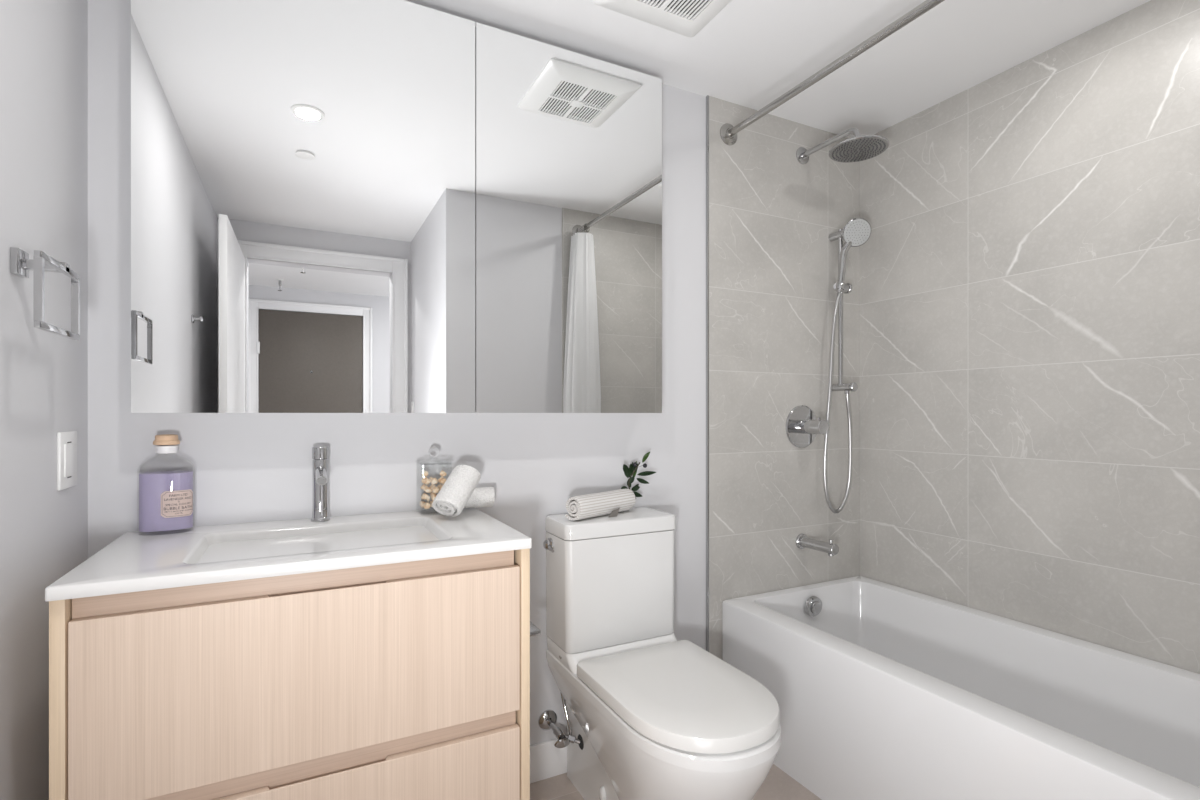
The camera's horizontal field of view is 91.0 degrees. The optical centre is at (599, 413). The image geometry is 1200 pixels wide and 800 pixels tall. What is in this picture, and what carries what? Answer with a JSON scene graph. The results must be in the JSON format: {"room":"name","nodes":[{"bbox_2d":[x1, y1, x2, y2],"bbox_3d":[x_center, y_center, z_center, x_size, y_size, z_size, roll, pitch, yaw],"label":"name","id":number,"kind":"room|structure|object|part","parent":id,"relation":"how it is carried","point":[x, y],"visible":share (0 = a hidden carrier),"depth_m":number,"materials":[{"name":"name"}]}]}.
{"room":"bathroom","nodes":[
{"label":"bathroom","id":0,"kind":"room"},
{"bbox_2d":[0,0,87,799],"bbox_3d":[-0.646,-0.002,0.167,0.120,2.347,2.900,0,0,-27],"label":"wall","id":1,"kind":"structure","parent":0,"point":[44,43],"depth_m":1.11,"materials":[{"name":"white paint"}]},
{"bbox_2d":[10,247,79,339],"bbox_3d":[-0.972,-0.211,1.017,0.071,0.146,0.185,0,0,-27],"label":"towel ring","id":2,"kind":"object","parent":1,"relation":"attached to","point":[20,263],"visible":1,"depth_m":1.01,"materials":[{"name":"silver metal"}]},
{"bbox_3d":[-0.979,-0.260,1.043,0.059,0.016,0.020,0,0,-27],"label":"arm","id":3,"kind":"part","parent":2,"relation":"part of","materials":[{"name":"silver metal"}]},
{"bbox_2d":[57,431,76,490],"bbox_3d":[-1.127,0.099,1.250,0.008,0.119,0.102,0,0,-27],"label":"light switch","id":4,"kind":"object","parent":1,"relation":"attached to","point":[66,441],"visible":1,"depth_m":1.23,"materials":[{"name":"white plastic"}]},
{"bbox_2d":[88,0,859,745],"bbox_3d":[-0.011,-0.002,2.045,2.720,2.347,0.131,0,0,-27],"label":"wall","id":5,"kind":"structure","parent":0,"point":[246,467],"depth_m":2.13,"materials":[{"name":"white paint"}]},
{"bbox_2d":[131,0,661,412],"bbox_3d":[-0.449,-0.558,1.695,1.413,1.114,0.114,0,0,-27],"label":"upper cabinet","id":6,"kind":"object","parent":5,"relation":"attached to","point":[338,206],"visible":1,"depth_m":1.56,"materials":[{"name":"white metal"}]},
{"bbox_3d":[-0.708,-0.558,1.510,0.783,1.114,0.019,0,0,-27],"label":"mirror door","id":7,"kind":"part","parent":6,"relation":"part of","materials":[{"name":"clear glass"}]},
{"bbox_3d":[-0.077,-0.558,1.831,0.627,1.114,0.019,0,0,-27],"label":"mirror door","id":8,"kind":"part","parent":6,"relation":"part of","materials":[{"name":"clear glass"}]},
{"bbox_2d":[530,738,566,783],"bbox_3d":[0.007,1.113,1.986,0.869,0.116,0.012,0,0,-27],"label":"baseboard","id":9,"kind":"structure","parent":5,"relation":"attached to","point":[547,760],"depth_m":1.89,"materials":[{"name":"white paint"}]},
{"bbox_2d":[538,692,580,747],"bbox_3d":[-0.126,0.944,1.849,0.093,0.154,0.136,0,0,-27],"label":"shutoff valve","id":10,"kind":"object","parent":5,"relation":"attached to","point":[547,720],"visible":0.95,"depth_m":1.83,"materials":[{"name":"silver metal"}]},
{"bbox_3d":[-0.115,1.000,1.790,0.051,0.029,0.022,0,0,-27],"label":"oval handle","id":11,"kind":"part","parent":10,"relation":"part of","materials":[{"name":"silver metal"}]},
{"bbox_2d":[706,95,708,651],"bbox_3d":[0.398,-0.002,2.187,0.007,2.347,0.012,0,0,-27],"label":"trim","id":12,"kind":"structure","parent":5,"relation":"attached to","point":[707,96],"depth_m":2.18,"materials":[{"name":"grey metal"}]},
{"bbox_2d":[786,405,828,447],"bbox_3d":[0.844,0.054,2.343,0.172,0.172,0.116,0,0,-27],"label":"shower valve","id":13,"kind":"object","parent":5,"relation":"attached to","point":[802,425],"visible":1,"depth_m":2.37,"materials":[{"name":"silver metal"}]},
{"bbox_3d":[0.846,0.054,2.339,0.057,0.057,0.109,0,0,-27],"label":"handle","id":14,"kind":"part","parent":13,"relation":"part of","materials":[{"name":"silver metal"}]},
{"bbox_2d":[796,533,838,555],"bbox_3d":[0.856,0.516,2.318,0.062,0.067,0.172,0,0,-27],"label":"tub spout","id":15,"kind":"object","parent":5,"relation":"attached to","point":[802,541],"visible":1,"depth_m":2.30,"materials":[{"name":"silver metal"}]},
{"bbox_2d":[720,0,944,144],"bbox_3d":[0.836,-1.051,1.535,0.080,0.080,1.549,0,0,-27],"label":"shower rod","id":16,"kind":"object","parent":5,"relation":"attached to","point":[728,132],"visible":1,"depth_m":1.79,"materials":[{"name":"silver metal"}]},
{"bbox_2d":[796,128,888,163],"bbox_3d":[0.906,-1.018,2.231,0.204,0.125,0.372,0,0,-27],"label":"shower","id":17,"kind":"object","parent":5,"relation":"attached to","point":[857,148],"visible":1,"depth_m":2.17,"materials":[{"name":"silver metal"}]},
{"bbox_3d":[0.886,-1.024,2.271,0.021,0.065,0.277,0,0,-27],"label":"arm","id":18,"kind":"part","parent":17,"relation":"part of","materials":[{"name":"silver metal"}]},
{"bbox_3d":[0.945,-0.960,2.156,0.198,0.005,0.198,0,0,-27],"label":"plate","id":19,"kind":"part","parent":17,"relation":"part of","materials":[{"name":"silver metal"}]},
{"bbox_2d":[828,229,857,393],"bbox_3d":[0.997,-0.417,2.417,0.087,0.679,0.123,0,0,-2],"label":"slide rail","id":20,"kind":"object","parent":5,"relation":"attached to","point":[847,287],"visible":0.93,"depth_m":2.42,"materials":[{"name":"silver metal"}]},
{"bbox_2d":[837,218,870,292],"bbox_3d":[1.026,-0.633,2.381,0.128,0.296,0.063,0,0,22],"label":"shower","id":21,"kind":"object","parent":20,"relation":"attached to","point":[857,231],"visible":0.98,"depth_m":2.38,"materials":[{"name":"silver metal"}]},
{"bbox_2d":[823,292,851,512],"bbox_3d":[0.975,-0.040,2.403,0.145,0.898,0.044,0,0,-20],"label":"shower hose","id":22,"kind":"object","parent":21,"relation":"hanging from","point":[842,505],"visible":1,"depth_m":2.39,"materials":[{"name":"silver metal"}]},
{"bbox_3d":[0.996,-0.600,2.397,0.077,0.229,0.036,0,0,-9],"label":"handle","id":23,"kind":"part","parent":21,"relation":"part of","materials":[{"name":"silver metal"}]},
{"bbox_2d":[530,764,821,799],"bbox_3d":[1.069,1.232,-0.115,3.200,0.120,5.200,0,0,-27],"label":"floor","id":24,"kind":"structure","parent":0,"point":[778,785],"depth_m":1.84,"materials":[{"name":"tile"}]},
{"bbox_2d":[49,548,529,799],"bbox_3d":[-0.645,0.739,1.379,0.835,0.866,0.498,0,0,-27],"label":"vanity cabinet","id":25,"kind":"object","parent":24,"relation":"on","point":[403,680],"visible":0.78,"depth_m":1.14,"materials":[{"name":"brown wood"}]},
{"bbox_3d":[-1.008,0.739,1.193,0.020,0.866,0.498,0,0,-27],"label":"panel","id":26,"kind":"part","parent":25,"relation":"part of","materials":[{"name":"brown wood"}]},
{"bbox_2d":[45,508,531,601],"bbox_3d":[-0.643,0.329,1.374,0.840,0.090,0.510,0,0,-27],"label":"countertop","id":27,"kind":"structure","parent":25,"relation":"on","point":[136,561],"depth_m":1.27,"materials":[{"name":"white stone"}]},
{"bbox_2d":[139,434,192,534],"bbox_3d":[-1.033,0.167,1.405,0.111,0.232,0.081,0,0,-27],"label":"bottle","id":28,"kind":"object","parent":27,"relation":"on","point":[165,497],"visible":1,"depth_m":1.38,"materials":[{"name":"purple glass"}]},
{"bbox_2d":[311,446,329,521],"bbox_3d":[-0.722,0.185,1.526,0.047,0.196,0.141,0,0,-27],"label":"sink faucet","id":29,"kind":"object","parent":27,"relation":"on","point":[320,454],"visible":1,"depth_m":1.54,"materials":[{"name":"silver metal"}]},
{"bbox_3d":[-0.742,0.104,1.565,0.040,0.034,0.052,0,0,-27],"label":"lever handle","id":30,"kind":"part","parent":29,"relation":"part of","materials":[{"name":"silver metal"}]},
{"bbox_3d":[-0.714,0.158,1.510,0.025,0.044,0.102,0,0,-27],"label":"spout","id":31,"kind":"part","parent":29,"relation":"part of","materials":[{"name":"silver metal"}]},
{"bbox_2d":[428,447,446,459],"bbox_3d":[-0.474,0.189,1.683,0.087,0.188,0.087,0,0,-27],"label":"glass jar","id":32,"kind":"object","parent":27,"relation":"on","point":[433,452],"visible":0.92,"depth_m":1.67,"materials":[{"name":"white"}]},
{"bbox_2d":[423,494,429,500],"bbox_3d":[-0.485,0.236,1.652,0.020,0.020,0.018,0,0,8],"label":"seashell","id":33,"kind":"object","parent":32,"relation":"in","point":[426,497],"visible":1,"depth_m":1.65,"materials":[{"name":"beige"}]},
{"bbox_2d":[424,503,430,508],"bbox_3d":[-0.483,0.259,1.648,0.020,0.018,0.015,0,0,1],"label":"seashell","id":34,"kind":"object","parent":32,"relation":"in","point":[427,505],"visible":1,"depth_m":1.64,"materials":[{"name":"beige"}]},
{"bbox_3d":[-0.474,0.111,1.683,0.031,0.031,0.031,0,0,-27],"label":"lid knob","id":35,"kind":"part","parent":32,"relation":"part of","materials":[{"name":"clear glass"}]},
{"bbox_2d":[431,478,437,484],"bbox_3d":[-0.466,0.191,1.659,0.019,0.019,0.016,0,0,25],"label":"seashell","id":36,"kind":"object","parent":32,"relation":"in","point":[434,481],"visible":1,"depth_m":1.65,"materials":[{"name":"beige"}]},
{"bbox_2d":[432,487,438,492],"bbox_3d":[-0.462,0.216,1.658,0.020,0.018,0.016,0,0,16],"label":"seashell","id":37,"kind":"object","parent":32,"relation":"in","point":[435,490],"visible":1,"depth_m":1.65,"materials":[{"name":"beige"}]},
{"bbox_2d":[440,470,446,475],"bbox_3d":[-0.445,0.171,1.677,0.020,0.017,0.016,0,0,8],"label":"seashell","id":38,"kind":"object","parent":32,"relation":"in","point":[442,473],"visible":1,"depth_m":1.67,"materials":[{"name":"beige"}]},
{"bbox_2d":[432,465,480,516],"bbox_3d":[-0.387,0.209,1.602,0.086,0.135,0.146,0,0,23],"label":"rolled towel","id":39,"kind":"object","parent":27,"relation":"on","point":[458,488],"visible":1,"depth_m":1.57,"materials":[{"name":"white fabric"}]},
{"bbox_2d":[464,487,494,507],"bbox_3d":[-0.369,0.247,1.733,0.114,0.059,0.072,0,0,-20],"label":"rolled towel","id":40,"kind":"object","parent":27,"relation":"on","point":[481,496],"visible":0.59,"depth_m":1.71,"materials":[{"name":"white fabric"}]},
{"bbox_3d":[-0.548,0.339,1.181,0.781,0.064,0.014,0,0,-27],"label":"rail","id":41,"kind":"part","parent":25,"relation":"part of","materials":[{"name":"brown wood"}]},
{"bbox_3d":[-0.546,0.694,1.182,0.785,0.075,0.014,0,0,-27],"label":"rail","id":42,"kind":"part","parent":25,"relation":"part of","materials":[{"name":"brown wood"}]},
{"bbox_3d":[-0.536,0.871,1.165,0.786,0.320,0.019,0,0,-27],"label":"drawer","id":43,"kind":"part","parent":25,"relation":"part of","materials":[{"name":"brown wood"}]},
{"bbox_3d":[-0.282,0.739,1.564,0.020,0.866,0.498,0,0,-27],"label":"panel","id":44,"kind":"part","parent":25,"relation":"part of","materials":[{"name":"brown wood"}]},
{"bbox_2d":[530,621,540,636],"bbox_3d":[-0.207,0.555,1.505,0.060,0.044,0.155,0,0,-27],"label":"paper holder","id":45,"kind":"object","parent":25,"relation":"attached to","point":[534,630],"visible":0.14,"depth_m":1.45,"materials":[{"name":"grey metal"}]},
{"bbox_2d":[543,507,780,799],"bbox_3d":[0.158,0.749,1.632,0.416,0.846,0.754,0,0,-27],"label":"toilet","id":46,"kind":"object","parent":24,"relation":"on","point":[655,715],"visible":1,"depth_m":1.65,"materials":[{"name":"white ceramic"}]},
{"bbox_3d":[-0.155,0.406,1.812,0.022,0.040,0.071,0,0,-27],"label":"flush handle","id":47,"kind":"part","parent":46,"relation":"part of","materials":[{"name":"silver metal"}]},
{"bbox_2d":[565,489,635,520],"bbox_3d":[0.015,0.287,1.865,0.092,0.074,0.271,0,0,41],"label":"rolled towel","id":48,"kind":"object","parent":46,"relation":"on","point":[580,507],"visible":1,"depth_m":1.82,"materials":[{"name":"white fabric"}]},
{"bbox_2d":[621,452,655,497],"bbox_3d":[0.131,0.208,1.982,0.132,0.159,0.030,0,0,-27],"label":"sprig","id":49,"kind":"object","parent":48,"relation":"on","point":[630,472],"visible":0.96,"depth_m":1.98,"materials":[{"name":"green plant"}]},
{"bbox_3d":[0.115,0.226,1.978,0.044,0.124,0.010,0,0,-27],"label":"stem","id":50,"kind":"part","parent":49,"relation":"part of","materials":[{"name":"green plant"}]},
{"bbox_3d":[0.035,0.540,1.889,0.386,0.330,0.186,0,0,-27],"label":"tank","id":51,"kind":"part","parent":46,"relation":"part of","materials":[{"name":"white ceramic"}]},
{"bbox_3d":[0.035,0.349,1.889,0.391,0.047,0.186,0,0,-27],"label":"tank lid","id":52,"kind":"part","parent":46,"relation":"part of","materials":[{"name":"white ceramic"}]},
{"bbox_3d":[0.169,0.961,1.637,0.390,0.420,0.753,0,0,-27],"label":"bowl","id":53,"kind":"part","parent":46,"relation":"part of","materials":[{"name":"white ceramic"}]},
{"bbox_3d":[0.218,0.727,1.543,0.389,0.036,0.520,0,0,-27],"label":"seat lid","id":54,"kind":"part","parent":46,"relation":"part of","materials":[{"name":"white plastic"}]},
{"bbox_2d":[722,576,1199,799],"bbox_3d":[1.141,0.936,1.691,0.746,0.471,1.546,0,0,-27],"label":"bathtub","id":55,"kind":"object","parent":24,"relation":"on","point":[881,690],"visible":0.98,"depth_m":1.72,"materials":[{"name":"white ceramic"}]},
{"bbox_3d":[0.852,0.766,2.318,0.052,0.052,0.016,0,0,-27],"label":"overflow knob","id":56,"kind":"part","parent":55,"relation":"part of","materials":[{"name":"silver metal"}]},
{"bbox_2d":[406,0,1150,137],"bbox_3d":[1.069,-1.236,-0.115,3.200,0.120,5.200,0,0,-27],"label":"ceiling","id":57,"kind":"structure","parent":0,"point":[751,53],"depth_m":1.88,"materials":[{"name":"white paint"}]},
{"bbox_2d":[593,0,731,36],"bbox_3d":[0.210,-1.165,1.605,0.350,0.021,0.348,0,0,-27],"label":"exhaust fan","id":58,"kind":"object","parent":57,"relation":"attached to","point":[686,18],"visible":1,"depth_m":1.70,"materials":[{"name":"white plastic"}]},
{"bbox_2d":[639,0,711,19],"bbox_3d":[0.228,-1.163,1.588,0.220,0.012,0.230,0,0,-27],"label":"grille","id":59,"kind":"object","parent":58,"relation":"attached to","point":[676,9],"depth_m":1.69,"materials":[{"name":"white plastic"}]},
{"bbox_3d":[0.228,-1.173,1.588,0.220,0.003,0.230,0,0,-27],"label":"duct shadow plate","id":60,"kind":"part","parent":58,"relation":"part of","materials":[{"name":"grey plastic"}]},
{"bbox_2d":[860,0,1199,673],"bbox_3d":[1.527,-0.002,1.890,0.121,2.347,1.555,0,0,-27],"label":"wall","id":61,"kind":"structure","parent":0,"point":[1030,258],"depth_m":1.91,"materials":[{"name":"tile"}]}
]}

